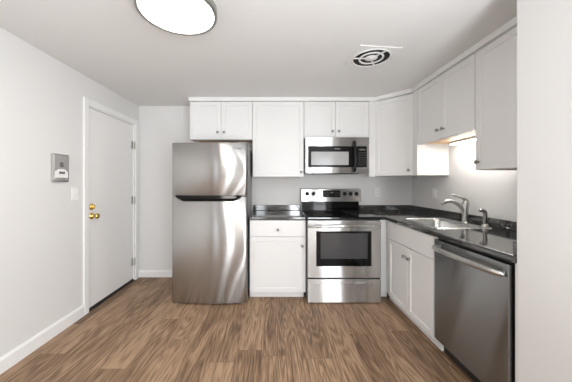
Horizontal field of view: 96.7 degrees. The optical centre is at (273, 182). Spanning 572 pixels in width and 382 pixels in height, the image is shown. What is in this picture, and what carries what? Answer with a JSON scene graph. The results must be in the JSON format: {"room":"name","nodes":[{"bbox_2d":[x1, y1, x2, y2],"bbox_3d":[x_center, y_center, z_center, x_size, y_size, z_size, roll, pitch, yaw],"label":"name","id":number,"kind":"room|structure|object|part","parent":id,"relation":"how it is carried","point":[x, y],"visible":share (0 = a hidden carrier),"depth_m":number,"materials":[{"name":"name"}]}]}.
{"room":"kitchen","nodes":[
{"label":"kitchen","id":0,"kind":"room"},
{"bbox_2d":[0,27,138,356],"bbox_3d":[-1.826,0.112,0.470,0.100,2.248,5.740,0,0,0],"label":"wall","id":1,"kind":"structure","parent":0,"point":[41,96],"depth_m":1.92,"materials":[{"name":"paint"}]},
{"bbox_2d":[0,305,83,374],"bbox_3d":[-1.770,1.183,-0.013,0.013,0.105,4.735,0,0,0],"label":"baseboard","id":2,"kind":"structure","parent":1,"relation":"attached to","point":[23,350],"depth_m":1.90,"materials":[{"name":"white paint"}]},
{"bbox_2d":[51,153,68,181],"bbox_3d":[-1.761,-0.123,2.095,0.030,0.226,0.156,0,0,0],"label":"intercom","id":3,"kind":"object","parent":1,"relation":"attached to","point":[59,162],"visible":1,"depth_m":2.07,"materials":[{"name":"silver plastic"}]},
{"bbox_3d":[-1.750,-0.079,2.095,0.002,0.072,0.124,0,0,0],"label":"button panel","id":4,"kind":"part","parent":3,"relation":"part of","materials":[{"name":"white plastic"}]},
{"bbox_2d":[71,187,77,200],"bbox_3d":[-1.766,0.096,2.262,0.018,0.120,0.074,0,0,0],"label":"light switch","id":5,"kind":"object","parent":1,"relation":"attached to","point":[74,190],"visible":1,"depth_m":2.25,"materials":[{"name":"white plastic"}]},
{"bbox_2d":[83,97,138,315],"bbox_3d":[-1.818,0.216,2.832,0.116,2.039,0.945,0,0,0],"label":"trim","id":6,"kind":"structure","parent":1,"relation":"attached to","point":[87,103],"depth_m":2.41,"materials":[{"name":"white paint"}]},
{"bbox_2d":[89,279,133,311],"bbox_3d":[-1.824,1.229,2.830,0.104,0.016,0.785,0,0,0],"label":"trim","id":7,"kind":"structure","parent":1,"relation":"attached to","point":[112,294],"depth_m":2.75,"materials":[{"name":"black plastic"}]},
{"bbox_2d":[89,108,134,308],"bbox_3d":[-1.771,0.244,2.836,0.118,1.952,0.790,0,0,0],"label":"door","id":8,"kind":"structure","parent":1,"relation":"in","point":[110,138],"depth_m":2.76,"materials":[{"name":"white paint"}]},
{"bbox_3d":[-1.750,0.323,2.487,0.076,0.068,0.068,0,0,0],"label":"knob","id":9,"kind":"part","parent":8,"relation":"part of","materials":[{"name":"gold metal"}]},
{"bbox_2d":[0,277,473,381],"bbox_3d":[0.487,1.267,0.470,4.726,0.060,5.940,0,0,0],"label":"floor","id":10,"kind":"structure","parent":0,"point":[137,334],"depth_m":1.96,"materials":[{"name":"brown wood"}]},
{"bbox_2d":[172,142,251,303],"bbox_3d":[-0.661,0.404,2.913,0.768,1.664,0.714,0,0,0],"label":"refrigerator","id":11,"kind":"object","parent":10,"relation":"on","point":[212,181],"visible":0.99,"depth_m":2.58,"materials":[{"name":"silver metal"}]},
{"bbox_3d":[-0.666,0.156,2.579,0.673,0.056,0.047,0,0,0],"label":"handle","id":12,"kind":"part","parent":11,"relation":"part of","materials":[{"name":"black plastic"}]},
{"bbox_3d":[-0.661,0.681,2.635,0.768,1.087,0.126,0,0,0],"label":"door","id":13,"kind":"part","parent":11,"relation":"part of","materials":[{"name":"silver metal"}]},
{"bbox_3d":[-0.661,-0.141,2.635,0.768,0.541,0.126,0,0,0],"label":"freezer door","id":14,"kind":"part","parent":11,"relation":"part of","materials":[{"name":"silver metal"}]},
{"bbox_2d":[250,220,305,296],"bbox_3d":[0.039,0.816,3.011,0.602,0.840,0.653,0,0,0],"label":"base cabinet","id":15,"kind":"object","parent":10,"relation":"on","point":[277,247],"visible":1,"depth_m":2.72,"materials":[{"name":"white paint"}]},
{"bbox_2d":[249,205,305,219],"bbox_3d":[0.034,0.342,3.022,0.612,0.106,0.633,0,0,0],"label":"countertop","id":16,"kind":"structure","parent":15,"relation":"on","point":[260,212],"depth_m":2.99,"materials":[{"name":"black laminate"}]},
{"bbox_3d":[0.040,0.486,2.725,0.597,0.171,0.020,0,0,0],"label":"drawer","id":17,"kind":"part","parent":15,"relation":"part of","materials":[{"name":"white paint"}]},
{"bbox_2d":[301,189,380,302],"bbox_3d":[0.727,0.656,2.930,0.769,1.161,0.790,0,0,0],"label":"electric range","id":18,"kind":"object","parent":10,"relation":"on","point":[343,241],"visible":0.99,"depth_m":2.60,"materials":[{"name":"silver metal"}]},
{"bbox_3d":[0.730,0.156,3.275,0.763,0.162,0.100,0,0,0],"label":"control panel","id":19,"kind":"part","parent":18,"relation":"part of","materials":[{"name":"silver metal"}]},
{"bbox_2d":[301,210,380,218],"bbox_3d":[0.722,0.361,2.925,0.759,0.026,0.641,0,0,0],"label":"cooktop","id":20,"kind":"object","parent":18,"relation":"in","point":[310,214],"depth_m":2.81,"materials":[{"name":"black glass"}]},
{"bbox_3d":[0.722,0.800,2.631,0.751,0.850,0.014,0,0,0],"label":"frame","id":21,"kind":"part","parent":18,"relation":"part of","materials":[{"name":"silver metal"}]},
{"bbox_3d":[0.722,1.107,2.612,0.751,0.241,0.020,0,0,0],"label":"storage drawer","id":22,"kind":"part","parent":18,"relation":"part of","materials":[{"name":"silver metal"}]},
{"bbox_3d":[0.719,1.040,2.596,0.581,0.035,0.013,0,0,0],"label":"handle","id":23,"kind":"part","parent":18,"relation":"part of","materials":[{"name":"silver metal"}]},
{"bbox_3d":[0.722,0.679,2.612,0.751,0.589,0.020,0,0,0],"label":"oven door","id":24,"kind":"part","parent":18,"relation":"part of","materials":[{"name":"silver metal"}]},
{"bbox_3d":[0.722,0.439,2.569,0.738,0.039,0.068,0,0,0],"label":"handle","id":25,"kind":"part","parent":18,"relation":"part of","materials":[{"name":"silver metal"}]},
{"bbox_2d":[380,220,443,350],"bbox_3d":[1.463,0.816,2.321,0.702,0.840,0.917,0,0,0],"label":"base cabinet","id":26,"kind":"object","parent":10,"relation":"on","point":[407,254],"visible":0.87,"depth_m":2.22,"materials":[{"name":"white paint"}]},
{"bbox_3d":[1.204,0.877,2.462,0.020,0.592,0.375,0,0,0],"label":"door","id":27,"kind":"part","parent":26,"relation":"part of","materials":[{"name":"white paint"}]},
{"bbox_3d":[1.204,0.488,2.277,0.020,0.174,0.744,0,0,0],"label":"false drawer","id":28,"kind":"part","parent":26,"relation":"part of","materials":[{"name":"white paint"}]},
{"bbox_3d":[1.204,0.877,2.088,0.020,0.592,0.366,0,0,0],"label":"door","id":29,"kind":"part","parent":26,"relation":"part of","materials":[{"name":"white paint"}]},
{"bbox_2d":[359,205,516,262],"bbox_3d":[1.461,0.342,2.293,0.706,0.106,2.089,0,0,0],"label":"countertop","id":30,"kind":"structure","parent":26,"relation":"on","point":[500,241],"depth_m":1.94,"materials":[{"name":"black stone"}]},
{"bbox_2d":[399,218,492,228],"bbox_3d":[1.500,0.442,2.295,0.484,0.178,0.600,0,0,0],"label":"sink","id":31,"kind":"object","parent":30,"relation":"in","point":[438,223],"visible":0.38,"depth_m":2.39,"materials":[{"name":"metal"}]},
{"bbox_2d":[440,194,469,222],"bbox_3d":[1.609,0.225,2.260,0.256,0.254,0.062,0,0,0],"label":"faucet","id":32,"kind":"object","parent":30,"relation":"on","point":[464,207],"visible":1,"depth_m":2.24,"materials":[{"name":"silver metal"}]},
{"bbox_3d":[1.600,0.221,2.260,0.239,0.155,0.038,0,0,0],"label":"spout","id":33,"kind":"part","parent":32,"relation":"part of","materials":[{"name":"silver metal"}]},
{"bbox_3d":[1.656,0.138,2.260,0.157,0.080,0.055,0,0,0],"label":"lever","id":34,"kind":"part","parent":32,"relation":"part of","materials":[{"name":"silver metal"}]},
{"bbox_2d":[479,209,488,226],"bbox_3d":[1.691,0.279,2.046,0.072,0.146,0.054,0,0,0],"label":"sprayer","id":35,"kind":"object","parent":30,"relation":"on","point":[485,214],"visible":1,"depth_m":2.03,"materials":[{"name":"silver metal"}]},
{"bbox_2d":[432,238,514,381],"bbox_3d":[1.455,0.817,1.583,0.669,0.837,0.610,0,0,0],"label":"dishwasher","id":36,"kind":"object","parent":10,"relation":"on","point":[475,290],"visible":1,"depth_m":1.49,"materials":[{"name":"silver metal"}]},
{"bbox_3d":[1.258,1.199,1.571,0.025,0.072,0.582,0,0,0],"label":"toe panel","id":37,"kind":"part","parent":36,"relation":"part of","materials":[{"name":"black plastic"}]},
{"bbox_3d":[1.156,0.466,1.588,0.070,0.036,0.578,0,0,0],"label":"handle","id":38,"kind":"part","parent":36,"relation":"part of","materials":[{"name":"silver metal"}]},
{"bbox_2d":[515,263,516,381],"bbox_3d":[1.412,0.816,1.262,0.404,0.840,0.027,0,0,0],"label":"filler panel","id":39,"kind":"object","parent":10,"relation":"on","point":[515,263],"visible":0.06,"depth_m":1.27,"materials":[{"name":"white paint"}]},
{"bbox_2d":[0,0,516,105],"bbox_3d":[0.487,-1.053,0.470,4.726,0.080,5.940,0,0,0],"label":"ceiling","id":40,"kind":"structure","parent":0,"point":[254,48],"depth_m":1.86,"materials":[{"name":"paint"}]},
{"bbox_2d":[133,0,216,35],"bbox_3d":[-0.529,-0.966,1.392,0.426,0.093,0.426,0,0,0],"label":"ceiling light","id":41,"kind":"object","parent":40,"relation":"attached to","point":[179,17],"visible":1,"depth_m":1.40,"materials":[{"name":"white plastic"}]},
{"bbox_2d":[344,45,402,67],"bbox_3d":[0.780,-1.002,2.040,0.332,0.021,0.332,0,0,-6],"label":"ceiling vent","id":42,"kind":"object","parent":40,"relation":"in","point":[370,56],"visible":1,"depth_m":2.00,"materials":[{"name":"paint"}]},
{"bbox_2d":[139,106,411,269],"bbox_3d":[0.020,0.112,3.390,3.792,2.248,0.100,0,0,0],"label":"wall","id":43,"kind":"structure","parent":0,"point":[160,127],"depth_m":3.34,"materials":[{"name":"paint"}]},
{"bbox_2d":[139,270,171,276],"bbox_3d":[-1.028,1.190,3.333,1.495,0.092,0.013,0,0,0],"label":"baseboard","id":44,"kind":"structure","parent":43,"relation":"attached to","point":[142,273],"depth_m":3.33,"materials":[{"name":"white paint"}]},
{"bbox_2d":[190,102,252,142],"bbox_3d":[-0.627,-0.742,3.159,0.742,0.455,0.358,0,0,0],"label":"upper cabinet","id":45,"kind":"object","parent":43,"relation":"attached to","point":[220,122],"visible":0.97,"depth_m":3.02,"materials":[{"name":"white paint"}]},
{"bbox_3d":[-0.812,-0.739,3.020,0.366,0.444,0.020,0,0,0],"label":"door","id":46,"kind":"part","parent":45,"relation":"part of","materials":[{"name":"white paint"}]},
{"bbox_3d":[-0.627,-0.538,3.190,0.710,0.012,0.284,0,0,0],"label":"panel","id":47,"kind":"part","parent":45,"relation":"part of","materials":[{"name":"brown wood"}]},
{"bbox_3d":[-0.442,-0.739,3.020,0.366,0.444,0.020,0,0,0],"label":"door","id":48,"kind":"part","parent":45,"relation":"part of","materials":[{"name":"white paint"}]},
{"bbox_2d":[253,205,299,209],"bbox_3d":[0.034,0.324,3.328,0.612,0.070,0.020,0,0,0],"label":"backsplash","id":49,"kind":"structure","parent":43,"relation":"attached to","point":[255,207],"depth_m":3.32,"materials":[{"name":"black stone"}]},
{"bbox_2d":[253,102,303,176],"bbox_3d":[0.050,-0.521,3.159,0.609,0.896,0.358,0,0,0],"label":"upper cabinet","id":50,"kind":"object","parent":43,"relation":"attached to","point":[278,127],"visible":1,"depth_m":3.02,"materials":[{"name":"white paint"}]},
{"bbox_2d":[304,102,368,138],"bbox_3d":[0.742,-0.750,3.159,0.772,0.438,0.358,0,0,0],"label":"upper cabinet","id":51,"kind":"object","parent":43,"relation":"attached to","point":[321,119],"visible":0.81,"depth_m":3.02,"materials":[{"name":"white paint"}]},
{"bbox_3d":[0.543,-0.748,3.020,0.369,0.427,0.020,0,0,0],"label":"door","id":52,"kind":"part","parent":51,"relation":"part of","materials":[{"name":"white paint"}]},
{"bbox_2d":[304,137,368,173],"bbox_3d":[0.731,-0.319,3.105,0.740,0.422,0.464,0,0,0],"label":"microwave","id":53,"kind":"object","parent":51,"relation":"attached to","point":[322,155],"visible":1,"depth_m":2.93,"materials":[{"name":"silver metal"}]},
{"bbox_3d":[0.657,-0.304,2.933,0.525,0.243,0.005,0,0,0],"label":"door glass","id":54,"kind":"part","parent":53,"relation":"part of","materials":[{"name":"black glass"}]},
{"bbox_3d":[0.924,-0.307,2.904,0.034,0.358,0.064,0,0,0],"label":"handle","id":55,"kind":"part","parent":53,"relation":"part of","materials":[{"name":"black plastic"}]},
{"bbox_3d":[1.000,-0.304,2.933,0.146,0.243,0.005,0,0,0],"label":"control panel","id":56,"kind":"part","parent":53,"relation":"part of","materials":[{"name":"black plastic"}]},
{"bbox_3d":[0.928,-0.748,3.020,0.393,0.427,0.020,0,0,0],"label":"door","id":57,"kind":"part","parent":51,"relation":"part of","materials":[{"name":"white paint"}]},
{"bbox_2d":[375,188,379,195],"bbox_3d":[1.361,0.120,3.335,0.074,0.115,0.009,0,0,0],"label":"electrical outlet","id":58,"kind":"object","parent":43,"relation":"attached to","point":[377,190],"visible":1,"depth_m":3.33,"materials":[{"name":"white plastic"}]},
{"bbox_2d":[359,205,410,209],"bbox_3d":[1.461,0.324,3.328,0.706,0.070,0.020,0,0,0],"label":"backsplash","id":59,"kind":"structure","parent":43,"relation":"attached to","point":[361,207],"depth_m":3.32,"materials":[{"name":"black stone"}]},
{"bbox_2d":[366,90,448,176],"bbox_3d":[1.471,-0.521,2.987,0.686,0.896,0.702,0,0,0],"label":"upper cabinet","id":60,"kind":"object","parent":43,"relation":"attached to","point":[394,149],"visible":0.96,"depth_m":2.81,"materials":[{"name":"white paint"}]},
{"bbox_3d":[1.349,-0.522,2.873,0.412,0.877,0.020,0,0,45],"label":"door","id":61,"kind":"part","parent":60,"relation":"part of","materials":[{"name":"white paint"}]},
{"bbox_2d":[412,141,516,221],"bbox_3d":[1.866,0.112,2.293,0.100,2.248,2.092,0,0,0],"label":"wall","id":62,"kind":"structure","parent":0,"point":[494,191],"depth_m":2.35,"materials":[{"name":"paint"}]},
{"bbox_2d":[432,188,436,198],"bbox_3d":[1.811,0.117,2.870,0.009,0.115,0.074,0,0,0],"label":"electrical outlet","id":63,"kind":"object","parent":62,"relation":"attached to","point":[434,190],"visible":1,"depth_m":2.86,"materials":[{"name":"white plastic"}]},
{"bbox_2d":[418,53,475,144],"bbox_3d":[1.635,-0.682,2.257,0.358,0.574,0.756,0,0,0],"label":"upper cabinet","id":64,"kind":"object","parent":62,"relation":"attached to","point":[446,104],"visible":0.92,"depth_m":2.17,"materials":[{"name":"white paint"}]},
{"bbox_2d":[188,16,516,101],"bbox_3d":[0.404,-0.991,2.293,2.823,0.042,2.091,0,0,0],"label":"trim","id":65,"kind":"structure","parent":64,"relation":"attached to","point":[512,23],"depth_m":2.88,"materials":[{"name":"white paint"}]},
{"bbox_3d":[1.496,-0.679,2.445,0.020,0.563,0.373,0,0,0],"label":"door","id":66,"kind":"part","parent":64,"relation":"part of","materials":[{"name":"white paint"}]},
{"bbox_3d":[1.666,-0.404,2.257,0.284,0.012,0.724,0,0,0],"label":"panel","id":67,"kind":"part","parent":64,"relation":"part of","materials":[{"name":"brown wood"}]},
{"bbox_3d":[1.496,-0.679,2.070,0.020,0.563,0.373,0,0,0],"label":"door","id":68,"kind":"part","parent":64,"relation":"part of","materials":[{"name":"white paint"}]},
{"bbox_2d":[450,136,475,144],"bbox_3d":[1.725,-0.381,2.190,0.050,0.032,0.540,0,0,0],"label":"light","id":69,"kind":"object","parent":64,"relation":"attached to","point":[470,139],"visible":0.56,"depth_m":2.29,"materials":[{"name":"white plastic"}]},
{"bbox_2d":[451,139,475,144],"bbox_3d":[1.725,-0.370,2.190,0.038,0.010,0.530,0,0,0],"label":"diffuser","id":70,"kind":"object","parent":69,"relation":"attached to","point":[460,141],"depth_m":2.30,"materials":[{"name":"white plastic"}]},
{"bbox_2d":[411,205,516,230],"bbox_3d":[1.804,0.324,2.294,0.020,0.070,2.047,0,0,0],"label":"backsplash","id":71,"kind":"structure","parent":62,"relation":"attached to","point":[499,223],"depth_m":2.30,"materials":[{"name":"black stone"}]},
{"bbox_2d":[474,26,516,169],"bbox_3d":[1.635,-0.531,1.563,0.358,0.876,0.630,0,0,0],"label":"upper cabinet","id":72,"kind":"object","parent":62,"relation":"attached to","point":[496,63],"visible":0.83,"depth_m":1.70,"materials":[{"name":"white paint"}]},
{"bbox_2d":[517,0,571,381],"bbox_3d":[1.553,0.112,0.933,0.726,2.248,0.627,0,0,0],"label":"wall","id":73,"kind":"structure","parent":0,"point":[544,27],"depth_m":1.12,"materials":[{"name":"paint"}]},
{"bbox_2d":[513,241,516,255],"bbox_3d":[1.503,0.324,1.259,0.622,0.070,0.020,0,0,0],"label":"backsplash","id":74,"kind":"structure","parent":73,"relation":"attached to","point":[514,242],"depth_m":1.26,"materials":[{"name":"black stone"}]}
]}

